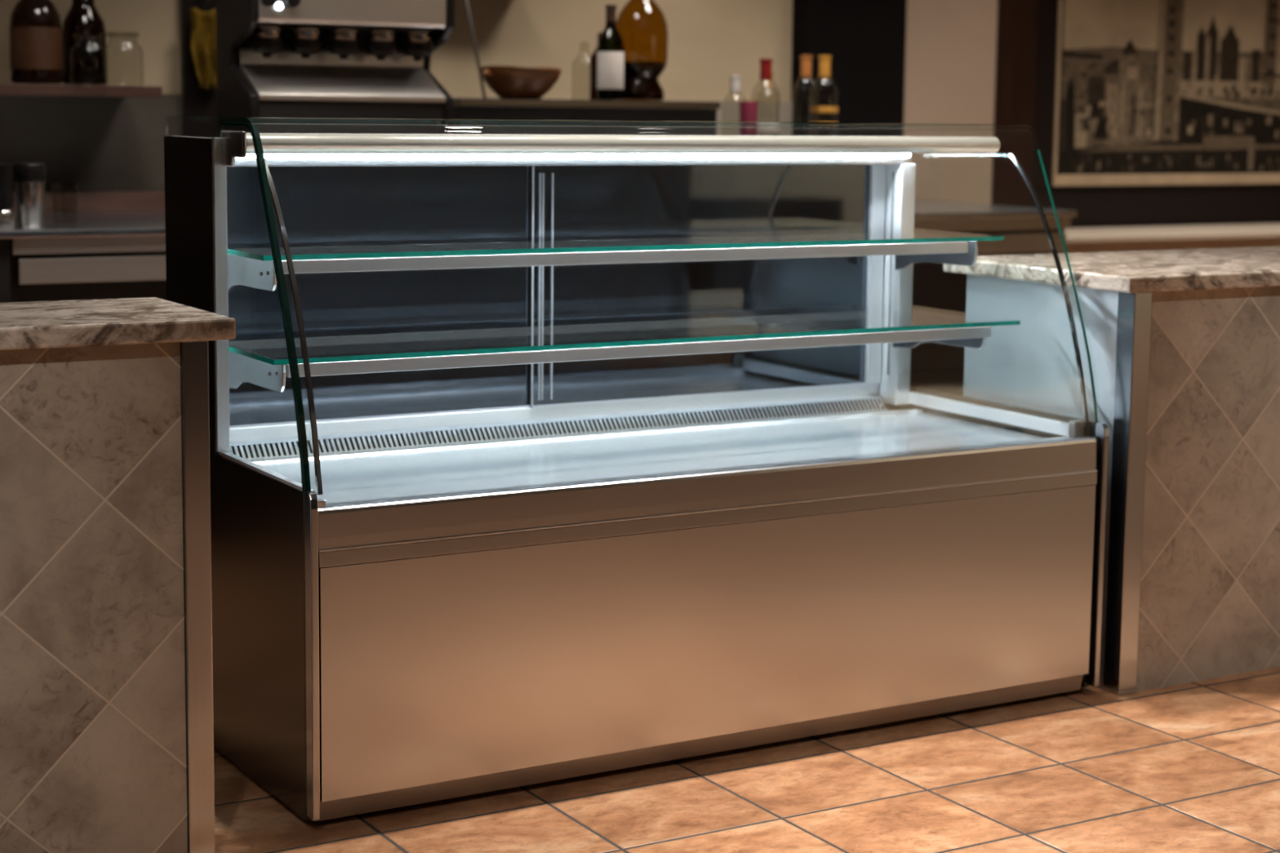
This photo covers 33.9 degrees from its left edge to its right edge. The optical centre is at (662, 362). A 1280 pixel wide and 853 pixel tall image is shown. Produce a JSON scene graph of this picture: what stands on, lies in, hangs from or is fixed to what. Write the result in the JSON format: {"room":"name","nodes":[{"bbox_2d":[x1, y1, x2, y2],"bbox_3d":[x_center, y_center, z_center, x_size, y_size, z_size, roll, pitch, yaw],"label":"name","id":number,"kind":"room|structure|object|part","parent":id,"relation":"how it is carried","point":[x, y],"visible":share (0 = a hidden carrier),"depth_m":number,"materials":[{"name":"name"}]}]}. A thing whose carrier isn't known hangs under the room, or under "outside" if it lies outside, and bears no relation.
{"room":"cafe","nodes":[
{"label":"cafe","id":0,"kind":"room"},
{"bbox_2d":[0,0,792,102],"bbox_3d":[-0.481,-1.039,7.381,11.400,2.800,0.100,-3,8,-31],"label":"wall","id":1,"kind":"structure","parent":0,"point":[710,42],"depth_m":7.37,"materials":[{"name":"beige paint"}]},
{"bbox_2d":[0,84,162,97],"bbox_3d":[-2.343,-0.785,5.987,1.754,0.032,0.383,-3,8,-31],"label":"wall shelf","id":2,"kind":"object","parent":1,"relation":"attached to","point":[40,90],"visible":1,"depth_m":6.15,"materials":[{"name":"brown wood"}]},
{"bbox_2d":[8,0,62,84],"bbox_3d":[-1.833,-0.995,6.143,0.148,0.360,0.148,-3,8,-31],"label":"bottle","id":3,"kind":"object","parent":2,"relation":"on","point":[36,53],"visible":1,"depth_m":6.09,"materials":[{"name":"brown glass"}]},
{"bbox_2d":[62,0,106,85],"bbox_3d":[-1.741,-1.024,6.318,0.132,0.377,0.132,-3,8,-31],"label":"bottle","id":4,"kind":"object","parent":2,"relation":"on","point":[86,66],"visible":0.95,"depth_m":6.28,"materials":[{"name":"brown glass"}]},
{"bbox_2d":[70,32,107,84],"bbox_3d":[-1.681,-0.890,6.160,0.104,0.150,0.104,-3,8,-31],"label":"glass jar","id":5,"kind":"object","parent":2,"relation":"on","point":[78,33],"visible":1,"depth_m":6.17,"materials":[{"name":"clear glass"}]},
{"bbox_2d":[103,31,142,85],"bbox_3d":[-1.604,-0.904,6.251,0.112,0.158,0.112,-3,8,-31],"label":"glass jar","id":6,"kind":"object","parent":2,"relation":"on","point":[107,32],"visible":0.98,"depth_m":6.24,"materials":[{"name":"clear glass"}]},
{"bbox_2d":[0,93,183,192],"bbox_3d":[-2.545,-0.158,6.182,2.342,1.287,0.015,-3,8,-31],"label":"wall","id":7,"kind":"structure","parent":1,"relation":"attached to","point":[98,144],"depth_m":6.57,"materials":[{"name":"grey stone"}]},
{"bbox_2d":[180,0,217,137],"bbox_3d":[-1.457,-0.971,6.719,0.158,2.800,0.040,-3,8,-31],"label":"trim","id":8,"kind":"structure","parent":1,"relation":"attached to","point":[197,100],"depth_m":6.69,"materials":[{"name":"black wood"}]},
{"bbox_2d":[188,0,217,90],"bbox_3d":[-1.443,-1.016,6.655,0.133,0.305,0.077,-3,8,-31],"label":"hanging cloth","id":9,"kind":"object","parent":1,"relation":"hanging from","point":[203,24],"visible":0.76,"depth_m":6.63,"materials":[{"name":"yellow fabric"}]},
{"bbox_2d":[452,97,792,135],"bbox_3d":[-0.465,-0.285,7.423,2.194,1.292,0.012,-3,8,-31],"label":"trim","id":10,"kind":"structure","parent":1,"relation":"attached to","point":[729,110],"depth_m":7.83,"materials":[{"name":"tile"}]},
{"bbox_2d":[791,0,906,136],"bbox_3d":[0.706,-1.098,7.985,0.472,2.800,0.080,-3,8,-31],"label":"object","id":11,"kind":"structure","parent":1,"relation":"attached to","point":[865,40],"depth_m":7.94,"materials":[{"name":"black paint"}]},
{"bbox_2d":[902,0,997,204],"bbox_3d":[1.102,-1.123,8.233,0.464,2.800,0.060,-3,8,-31],"label":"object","id":12,"kind":"structure","parent":1,"relation":"attached to","point":[951,45],"depth_m":8.22,"materials":[{"name":"beige paint"}]},
{"bbox_2d":[991,0,1037,207],"bbox_3d":[1.389,-1.139,8.398,0.199,2.800,0.070,-3,8,-31],"label":"trim","id":13,"kind":"structure","parent":1,"relation":"attached to","point":[1017,20],"depth_m":8.38,"materials":[{"name":"red wood"}]},
{"bbox_2d":[1031,0,1064,186],"bbox_3d":[1.543,-1.629,8.439,0.156,1.834,0.050,-3,8,-31],"label":"trim","id":14,"kind":"structure","parent":1,"relation":"attached to","point":[1047,10],"depth_m":8.48,"materials":[{"name":"black wood"}]},
{"bbox_2d":[1031,183,1279,227],"bbox_3d":[2.900,-0.322,9.436,3.371,0.966,0.035,-3,8,-31],"label":"trim","id":15,"kind":"structure","parent":1,"relation":"attached to","point":[1109,206],"depth_m":8.90,"materials":[{"name":"black wood"}]},
{"bbox_2d":[1052,0,1279,186],"bbox_3d":[2.532,-1.363,9.042,2.198,1.183,0.022,-3,8,-31],"label":"framed picture","id":16,"kind":"object","parent":1,"relation":"attached to","point":[1154,92],"visible":1,"depth_m":8.83,"materials":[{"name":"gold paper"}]},
{"bbox_2d":[213,666,1279,852],"bbox_3d":[1.555,0.821,4.151,11.200,0.060,7.900,-3,8,-31],"label":"floor","id":17,"kind":"structure","parent":0,"point":[1193,766],"depth_m":3.90,"materials":[{"name":"tile"}]},
{"bbox_2d":[0,340,214,852],"bbox_3d":[-1.526,0.421,3.217,1.600,0.882,0.376,-3,8,-31],"label":"counter","id":18,"kind":"object","parent":17,"relation":"on","point":[107,735],"depth_m":3.38,"materials":[{"name":"beige tile"}]},
{"bbox_2d":[0,297,235,350],"bbox_3d":[-1.525,-0.035,3.160,1.691,0.035,0.417,-3,8,-31],"label":"countertop","id":19,"kind":"structure","parent":18,"relation":"on","point":[32,325],"depth_m":3.37,"materials":[{"name":"stone"}]},
{"bbox_3d":[-0.775,0.399,3.477,0.044,0.882,0.052,-3,8,-31],"label":"corner post","id":20,"kind":"part","parent":18,"relation":"part of","materials":[{"name":"metal"}]},
{"bbox_2d":[0,199,1077,409],"bbox_3d":[-0.943,0.004,6.521,5.020,0.925,0.920,-3,8,-31],"label":"workbench","id":21,"kind":"object","parent":17,"relation":"on","point":[113,255],"visible":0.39,"depth_m":5.75,"materials":[{"name":"metal"}]},
{"bbox_3d":[-2.289,0.105,5.217,1.328,0.804,0.020,-3,8,-31],"label":"cabinet door","id":22,"kind":"part","parent":21,"relation":"part of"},
{"bbox_2d":[0,163,14,228],"bbox_3d":[-1.753,-0.444,5.575,0.068,0.172,0.068,-3,8,-31],"label":"coffee tamper","id":23,"kind":"object","parent":21,"relation":"on","point":[6,171],"visible":1,"depth_m":5.55,"materials":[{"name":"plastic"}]},
{"bbox_2d":[13,162,45,227],"bbox_3d":[-1.695,-0.450,5.632,0.082,0.171,0.082,-3,8,-31],"label":"shaker","id":24,"kind":"object","parent":21,"relation":"on","point":[29,178],"visible":1,"depth_m":5.60,"materials":[{"name":"metal"}]},
{"bbox_3d":[-1.694,-0.509,5.625,0.082,0.051,0.082,-3,8,-31],"label":"lid","id":25,"kind":"part","parent":24,"relation":"part of","materials":[{"name":"black plastic"}]},
{"bbox_2d":[51,182,78,226],"bbox_3d":[-1.616,-0.428,5.683,0.070,0.118,0.070,-3,8,-31],"label":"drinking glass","id":26,"kind":"object","parent":21,"relation":"on","point":[52,182],"visible":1,"depth_m":5.68,"materials":[{"name":"clear glass"}]},
{"bbox_2d":[10,191,164,213],"bbox_3d":[-2.367,-0.459,6.095,2.090,0.060,0.080,-3,8,-31],"label":"ledge","id":27,"kind":"object","parent":21,"relation":"on","point":[104,201],"visible":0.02,"depth_m":6.44,"materials":[{"name":"brown wood"}]},
{"bbox_3d":[-1.388,-0.258,5.709,0.715,0.066,0.023,-3,8,-31],"label":"drawer","id":28,"kind":"part","parent":21,"relation":"part of","materials":[{"name":"metal"}]},
{"bbox_2d":[216,0,454,137],"bbox_3d":[-0.946,-0.799,6.122,0.626,0.764,0.310,-3,8,-31],"label":"espresso machine","id":29,"kind":"object","parent":21,"relation":"on","point":[306,58],"visible":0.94,"depth_m":6.04,"materials":[{"name":"metal"}]},
{"bbox_3d":[-1.208,-0.785,5.977,0.026,0.764,0.290,-3,8,-31],"label":"panel","id":30,"kind":"part","parent":29,"relation":"part of","materials":[{"name":"black plastic"}]},
{"bbox_3d":[-1.093,-1.010,5.837,0.040,0.040,0.022,-3,8,-31],"label":"knob","id":31,"kind":"part","parent":29,"relation":"part of","materials":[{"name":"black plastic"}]},
{"bbox_2d":[275,2,282,9],"bbox_3d":[-1.070,-0.995,5.862,0.020,0.020,0.005,-3,8,-31],"label":"indicator light","id":32,"kind":"object","parent":29,"relation":"attached to","point":[278,6],"depth_m":5.86,"materials":[{"name":"white plastic"}]},
{"bbox_3d":[-1.034,-1.014,5.871,0.040,0.040,0.022,-3,8,-31],"label":"knob","id":33,"kind":"part","parent":29,"relation":"part of","materials":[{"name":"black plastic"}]},
{"bbox_3d":[-0.980,-0.893,6.169,0.572,0.069,0.077,-3,8,-31],"label":"panel","id":34,"kind":"part","parent":29,"relation":"part of","materials":[{"name":"metal"}]},
{"bbox_2d":[237,65,445,102],"bbox_3d":[-0.929,-0.809,6.092,0.572,0.099,0.185,-3,8,-31],"label":"tray","id":35,"kind":"object","parent":29,"relation":"on","point":[389,83],"depth_m":6.06,"materials":[{"name":"metal"}]},
{"bbox_3d":[-0.694,-0.816,6.284,0.026,0.764,0.290,-3,8,-31],"label":"panel","id":36,"kind":"part","parent":29,"relation":"part of","materials":[{"name":"black plastic"}]},
{"bbox_2d":[0,199,1077,238],"bbox_3d":[-0.938,-0.445,6.466,5.020,0.020,0.920,-3,8,-31],"label":"countertop","id":37,"kind":"structure","parent":21,"relation":"on","point":[113,223],"depth_m":6.15,"materials":[{"name":"metal"}]},
{"bbox_2d":[453,97,720,135],"bbox_3d":[-0.352,-0.692,6.979,0.957,0.360,0.515,-3,8,-31],"label":"counter","id":38,"kind":"object","parent":21,"relation":"on","point":[464,108],"visible":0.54,"depth_m":6.73,"materials":[{"name":"metal"}]},
{"bbox_2d":[464,0,486,98],"bbox_3d":[-0.671,-1.263,6.978,0.017,0.768,0.309,-4,9,-36],"label":"metal rod","id":39,"kind":"object","parent":38,"relation":"on","point":[467,5],"visible":0.83,"depth_m":6.93,"materials":[{"name":"metal"}]},
{"bbox_2d":[478,65,562,99],"bbox_3d":[-0.464,-0.900,6.752,0.282,0.104,0.268,-3,8,-31],"label":"wooden bowl","id":40,"kind":"object","parent":38,"relation":"on","point":[505,82],"visible":0.94,"depth_m":6.66,"materials":[{"name":"brown wood"}]},
{"bbox_3d":[-0.556,-0.916,6.662,0.026,0.031,0.037,4,8,25],"label":"knob","id":41,"kind":"part","parent":40,"relation":"part of","materials":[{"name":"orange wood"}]},
{"bbox_2d":[589,31,602,100],"bbox_3d":[-0.205,-0.997,7.060,0.080,0.230,0.080,-3,8,-31],"label":"bottle","id":42,"kind":"object","parent":38,"relation":"on","point":[593,64],"visible":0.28,"depth_m":7.04,"materials":[{"name":"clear glass"}]},
{"bbox_2d":[596,4,623,100],"bbox_3d":[-0.170,-1.009,6.833,0.088,0.308,0.088,-3,8,-31],"label":"wine bottle","id":43,"kind":"object","parent":38,"relation":"on","point":[610,54],"visible":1,"depth_m":6.80,"materials":[{"name":"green glass"}]},
{"bbox_2d":[616,0,668,101],"bbox_3d":[-0.072,-1.073,6.989,0.180,0.400,0.180,0,7,-7],"label":"bottle","id":44,"kind":"object","parent":38,"relation":"on","point":[642,24],"visible":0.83,"depth_m":6.93,"materials":[{"name":"brown glass"}]},
{"bbox_3d":[1.100,-0.407,7.192,0.715,0.066,0.023,-3,8,-31],"label":"drawer","id":45,"kind":"part","parent":21,"relation":"part of","materials":[{"name":"wood"}]},
{"bbox_3d":[0.378,-0.671,7.502,0.540,0.209,0.400,-3,8,-31],"label":"cabinet","id":46,"kind":"object","parent":21,"relation":"on","visible":0},
{"bbox_2d":[721,75,746,135],"bbox_3d":[0.258,-0.903,7.505,0.092,0.247,0.092,-3,8,-31],"label":"clear bottle","id":47,"kind":"object","parent":46,"relation":"on","point":[735,80],"visible":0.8,"depth_m":7.48,"materials":[{"name":"clear glass"}]},
{"bbox_2d":[739,101,758,135],"bbox_3d":[0.297,-0.831,7.303,0.066,0.155,0.066,-3,8,-31],"label":"plastic cup","id":48,"kind":"object","parent":46,"relation":"on","point":[748,109],"visible":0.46,"depth_m":7.27,"materials":[{"name":"plastic"}]},
{"bbox_2d":[751,58,779,132],"bbox_3d":[0.359,-0.914,7.376,0.102,0.304,0.102,-3,8,-31],"label":"clear bottle","id":49,"kind":"object","parent":46,"relation":"on","point":[765,64],"visible":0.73,"depth_m":7.34,"materials":[{"name":"clear glass"}]},
{"bbox_2d":[791,55,818,115],"bbox_3d":[0.505,-0.930,7.451,0.094,0.320,0.094,-3,8,-31],"label":"clear bottle","id":50,"kind":"object","parent":46,"relation":"on","point":[806,60],"visible":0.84,"depth_m":7.42,"materials":[{"name":"clear glass"}]},
{"bbox_2d":[809,55,838,135],"bbox_3d":[0.577,-0.939,7.528,0.102,0.322,0.102,-3,8,-31],"label":"clear bottle","id":51,"kind":"object","parent":46,"relation":"on","point":[824,60],"visible":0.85,"depth_m":7.50,"materials":[{"name":"clear glass"}]},
{"bbox_2d":[164,115,1108,821],"bbox_3d":[-0.019,0.117,4.391,1.824,1.238,0.778,-3,8,-31],"label":"display case","id":52,"kind":"object","parent":17,"relation":"on","point":[534,459],"visible":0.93,"depth_m":4.26,"materials":[{"name":"metal"}]},
{"bbox_3d":[-0.804,0.176,3.945,0.014,1.185,0.745,-3,8,-31],"label":"panel","id":53,"kind":"part","parent":52,"relation":"part of","materials":[{"name":"metal"}]},
{"bbox_3d":[-0.726,0.213,3.827,0.023,0.046,0.443,-3,8,-31],"label":"rail","id":54,"kind":"part","parent":52,"relation":"part of","materials":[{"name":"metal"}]},
{"bbox_3d":[-0.609,-0.152,4.433,0.786,0.541,0.005,-3,8,-31],"label":"door","id":55,"kind":"part","parent":52,"relation":"part of","materials":[{"name":"clear glass"}]},
{"bbox_3d":[-0.212,0.121,4.707,1.728,0.059,0.027,-3,8,-31],"label":"rail","id":56,"kind":"part","parent":52,"relation":"part of","materials":[{"name":"silver metal"}]},
{"bbox_2d":[229,395,888,459],"bbox_3d":[-0.193,0.140,4.676,1.697,0.032,0.049,-3,8,-31],"label":"grille","id":57,"kind":"object","parent":52,"relation":"attached to","point":[335,439],"depth_m":4.64,"materials":[{"name":"metal"}]},
{"bbox_3d":[-0.120,-0.515,4.490,1.792,0.010,0.308,-3,8,-31],"label":"glass","id":58,"kind":"part","parent":52,"relation":"part of","materials":[{"name":"clear glass"}]},
{"bbox_3d":[-0.180,-0.458,4.617,1.750,0.047,0.087,-3,8,-31],"label":"rail","id":59,"kind":"part","parent":52,"relation":"part of","materials":[{"name":"metal"}]},
{"bbox_2d":[227,227,1003,261],"bbox_3d":[-0.072,-0.257,4.457,1.752,0.010,0.354,-3,8,-31],"label":"shelf","id":60,"kind":"object","parent":52,"relation":"attached to","point":[637,246],"depth_m":4.35,"materials":[{"name":"clear glass"}]},
{"bbox_3d":[-0.019,-0.218,4.307,1.635,0.024,0.012,-3,8,-31],"label":"shelf rail","id":61,"kind":"part","parent":52,"relation":"part of","materials":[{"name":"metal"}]},
{"bbox_3d":[0.065,-0.143,4.223,1.823,0.679,0.414,-3,8,-31],"label":"glass","id":62,"kind":"part","parent":52,"relation":"part of","materials":[{"name":"clear glass"}]},
{"bbox_2d":[228,304,1020,364],"bbox_3d":[-0.060,-0.069,4.450,1.759,0.010,0.420,-3,8,-31],"label":"shelf","id":63,"kind":"object","parent":52,"relation":"attached to","point":[469,344],"depth_m":4.34,"materials":[{"name":"clear glass"}]},
{"bbox_3d":[0.021,-0.028,4.278,1.655,0.024,0.012,-3,8,-31],"label":"shelf rail","id":64,"kind":"part","parent":52,"relation":"part of","materials":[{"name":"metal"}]},
{"bbox_2d":[247,408,1073,506],"bbox_3d":[-0.009,0.191,4.380,1.785,0.036,0.652,-3,8,-31],"label":"tray","id":65,"kind":"object","parent":52,"relation":"on","point":[366,476],"depth_m":4.41,"materials":[{"name":"metal"}]},
{"bbox_3d":[0.119,-0.194,4.854,0.951,0.541,0.005,-3,8,-31],"label":"door","id":66,"kind":"part","parent":52,"relation":"part of","materials":[{"name":"clear glass"}]},
{"bbox_3d":[0.153,0.742,4.150,1.774,0.038,0.018,-3,8,-31],"label":"kick plate","id":67,"kind":"part","parent":52,"relation":"part of","materials":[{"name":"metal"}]},
{"bbox_3d":[0.165,0.515,4.119,1.780,0.419,0.016,-3,8,-31],"label":"panel","id":68,"kind":"part","parent":52,"relation":"part of","materials":[{"name":"metal"}]},
{"bbox_3d":[0.566,-0.191,5.075,0.042,0.580,0.068,-3,8,-31],"label":"post","id":69,"kind":"part","parent":52,"relation":"part of","materials":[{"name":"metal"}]},
{"bbox_3d":[0.750,0.116,4.841,0.016,0.028,0.587,-3,8,-31],"label":"rail","id":70,"kind":"part","parent":52,"relation":"part of","materials":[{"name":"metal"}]},
{"bbox_3d":[0.752,0.381,4.893,0.014,0.590,0.715,-3,8,-31],"label":"panel","id":71,"kind":"part","parent":52,"relation":"part of","materials":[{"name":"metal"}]},
{"bbox_2d":[963,274,1279,695],"bbox_3d":[1.648,0.210,5.262,1.842,0.886,0.570,-3,8,-31],"label":"counter","id":72,"kind":"object","parent":17,"relation":"on","point":[1187,383],"depth_m":4.67,"materials":[{"name":"beige tile"},{"name":"veined marble"},{"name":"brushed steel"}]},
{"bbox_3d":[0.851,0.254,4.818,0.010,0.886,0.517,-3,8,-31],"label":"panel","id":73,"kind":"part","parent":72,"relation":"part of","materials":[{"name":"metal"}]},
{"bbox_2d":[943,246,1279,293],"bbox_3d":[1.654,-0.249,5.222,1.925,0.035,0.633,-3,8,-31],"label":"countertop","id":74,"kind":"structure","parent":72,"relation":"on","point":[1211,268],"depth_m":4.76,"materials":[{"name":"stone"}]},
{"bbox_3d":[1.013,0.285,4.584,0.052,0.886,0.052,-3,8,-31],"label":"corner post","id":75,"kind":"part","parent":72,"relation":"part of","materials":[{"name":"metal"}]},
{"bbox_2d":[1063,222,1279,253],"bbox_3d":[2.472,-0.169,8.831,3.140,0.797,0.500,-3,8,-31],"label":"ledge","id":76,"kind":"object","parent":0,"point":[1105,239],"visible":0.09,"depth_m":8.33,"materials":[{"name":"beige laminate"}]}
]}

